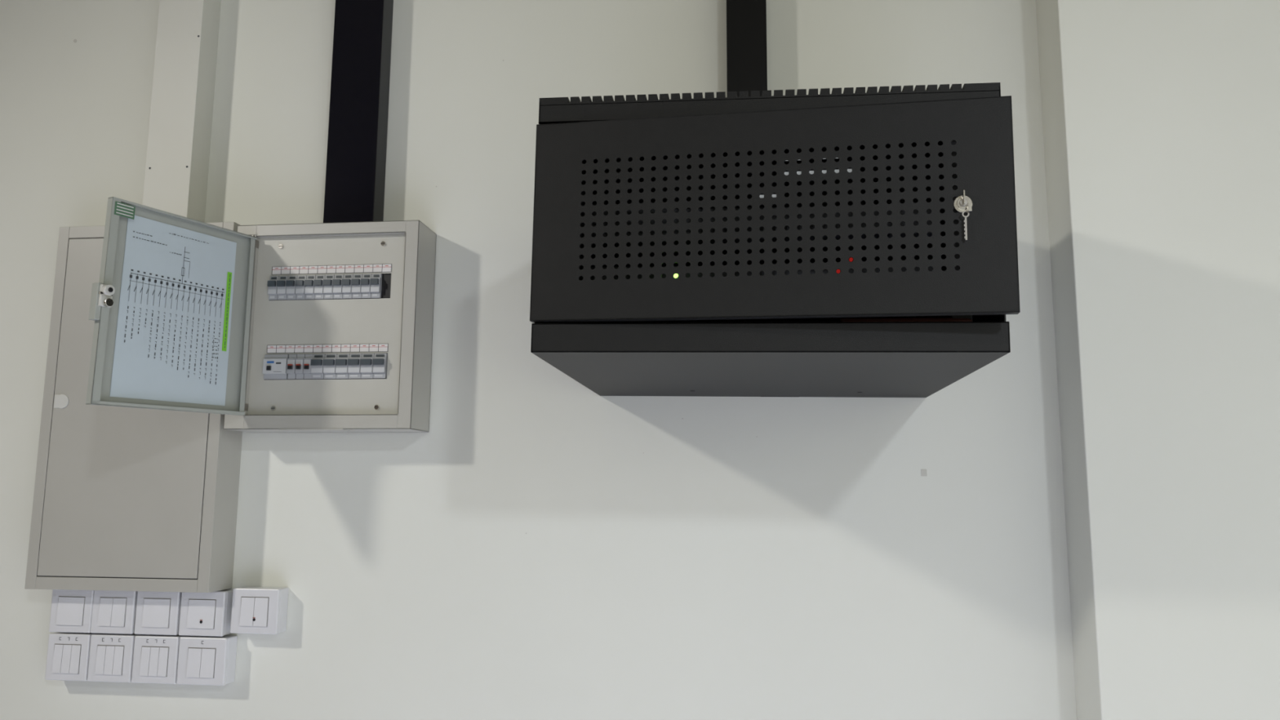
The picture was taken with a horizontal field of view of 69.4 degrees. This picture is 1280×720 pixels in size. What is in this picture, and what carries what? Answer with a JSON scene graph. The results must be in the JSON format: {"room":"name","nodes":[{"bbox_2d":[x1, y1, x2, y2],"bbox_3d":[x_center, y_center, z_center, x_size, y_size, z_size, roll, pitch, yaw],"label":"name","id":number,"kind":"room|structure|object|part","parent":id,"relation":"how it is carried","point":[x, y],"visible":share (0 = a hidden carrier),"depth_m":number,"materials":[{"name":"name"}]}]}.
{"room":"electrical room","nodes":[
{"label":"electrical room","id":0,"kind":"room"},
{"bbox_2d":[0,0,1076,719],"bbox_3d":[-0.997,0.239,1.914,3.560,3.150,0.151,-1,-8,7],"label":"wall","id":1,"kind":"structure","parent":0,"point":[808,567],"depth_m":1.75,"materials":[{"name":"paint"}]},
{"bbox_2d":[44,631,97,680],"bbox_3d":[-1.089,0.569,1.781,0.085,0.086,0.043,-1,-8,7],"label":"wall switch","id":2,"kind":"object","parent":1,"relation":"attached to","point":[68,653],"visible":0.91,"depth_m":1.76,"materials":[{"name":"white plastic"}]},
{"bbox_2d":[48,589,93,632],"bbox_3d":[-1.090,0.483,1.793,0.086,0.082,0.043,-1,-8,7],"label":"wall switch","id":3,"kind":"object","parent":1,"relation":"attached to","point":[71,611],"visible":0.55,"depth_m":1.77,"materials":[{"name":"white plastic"}]},
{"bbox_2d":[90,590,137,634],"bbox_3d":[-1.004,0.482,1.783,0.086,0.082,0.043,-1,-8,7],"label":"wall switch","id":4,"kind":"object","parent":1,"relation":"attached to","point":[113,611],"visible":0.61,"depth_m":1.76,"materials":[{"name":"white plastic"}]},
{"bbox_2d":[87,633,142,682],"bbox_3d":[-1.002,0.568,1.770,0.087,0.086,0.043,-1,-8,7],"label":"wall switch","id":5,"kind":"object","parent":1,"relation":"attached to","point":[111,655],"visible":0.92,"depth_m":1.75,"materials":[{"name":"white plastic"}]},
{"bbox_2d":[24,222,242,592],"bbox_3d":[-0.973,0.087,1.815,0.371,0.706,0.082,-1,-8,7],"label":"electrical cabinet","id":6,"kind":"object","parent":1,"relation":"attached to","point":[126,499],"visible":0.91,"depth_m":1.76,"materials":[{"name":"grey metal"}]},
{"bbox_2d":[133,591,182,635],"bbox_3d":[-0.914,0.481,1.772,0.086,0.082,0.043,-1,-8,7],"label":"wall switch","id":7,"kind":"object","parent":1,"relation":"attached to","point":[157,613],"visible":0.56,"depth_m":1.75,"materials":[{"name":"white plastic"}]},
{"bbox_2d":[131,634,185,684],"bbox_3d":[-0.911,0.567,1.759,0.089,0.086,0.043,-1,-8,7],"label":"wall switch","id":8,"kind":"object","parent":1,"relation":"attached to","point":[155,657],"visible":0.91,"depth_m":1.74,"materials":[{"name":"white plastic"}]},
{"bbox_2d":[142,0,221,222],"bbox_3d":[-0.943,-0.799,1.948,0.098,1.083,0.061,-1,-8,7],"label":"duct","id":9,"kind":"object","parent":1,"relation":"attached to","point":[177,166],"visible":0.84,"depth_m":1.89,"materials":[{"name":"plastic"}]},
{"bbox_2d":[178,589,232,636],"bbox_3d":[-0.824,0.480,1.761,0.088,0.082,0.044,-1,-8,7],"label":"wall switch","id":10,"kind":"object","parent":1,"relation":"attached to","point":[202,614],"visible":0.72,"depth_m":1.74,"materials":[{"name":"white plastic"}]},
{"bbox_2d":[176,635,237,685],"bbox_3d":[-0.818,0.566,1.748,0.095,0.086,0.043,-1,-8,7],"label":"wall switch","id":11,"kind":"object","parent":1,"relation":"attached to","point":[211,660],"visible":0.94,"depth_m":1.73,"materials":[{"name":"white plastic"}]},
{"bbox_2d":[230,586,288,634],"bbox_3d":[-0.720,0.473,1.749,0.092,0.082,0.044,-1,-8,7],"label":"wall switch","id":12,"kind":"object","parent":1,"relation":"attached to","point":[255,610],"visible":1,"depth_m":1.73,"materials":[{"name":"white plastic"}]},
{"bbox_2d":[85,196,436,432],"bbox_3d":[-0.645,-0.080,1.642,0.436,0.394,0.390,-1,-8,7],"label":"electrical panel","id":13,"kind":"object","parent":1,"relation":"attached to","point":[314,327],"visible":1,"depth_m":1.72,"materials":[{"name":"grey metal"}]},
{"bbox_3d":[-0.803,-0.082,1.616,0.019,0.344,0.289,-4,-9,28],"label":"door","id":14,"kind":"part","parent":13,"relation":"part of","materials":[{"name":"metal"}]},
{"bbox_3d":[-0.588,-0.066,1.756,0.298,0.343,0.021,-1,-8,7],"label":"plate","id":15,"kind":"part","parent":13,"relation":"part of","materials":[{"name":"metal"}]},
{"bbox_2d":[323,0,393,222],"bbox_3d":[-0.565,-0.796,1.908,0.103,1.096,0.050,-1,-8,7],"label":"duct","id":16,"kind":"object","parent":1,"relation":"attached to","point":[358,112],"visible":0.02,"depth_m":1.84,"materials":[{"name":"black plastic"}]},
{"bbox_2d":[726,0,767,97],"bbox_3d":[0.207,-0.816,1.817,0.076,1.073,0.050,-1,-8,7],"label":"duct","id":17,"kind":"object","parent":1,"relation":"attached to","point":[746,20],"visible":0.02,"depth_m":1.76,"materials":[{"name":"black plastic"}]},
{"bbox_2d":[529,82,1020,397],"bbox_3d":[0.188,-0.147,1.438,0.610,0.362,0.612,0,-8,7],"label":"upper cabinet","id":18,"kind":"object","parent":1,"relation":"attached to","point":[860,243],"visible":1,"depth_m":1.18,"materials":[{"name":"black metal"}]},
{"bbox_3d":[0.163,-0.334,1.228,0.600,0.036,0.030,0,-8,7],"label":"vented rail","id":19,"kind":"part","parent":18,"relation":"part of","materials":[{"name":"black metal"}]},
{"bbox_2d":[1035,0,1279,719],"bbox_3d":[2.215,0.197,1.472,2.955,3.150,0.268,-1,-8,7],"label":"wall","id":20,"kind":"structure","parent":0,"point":[1161,118],"depth_m":1.53,"materials":[{"name":"paint"}]}
]}

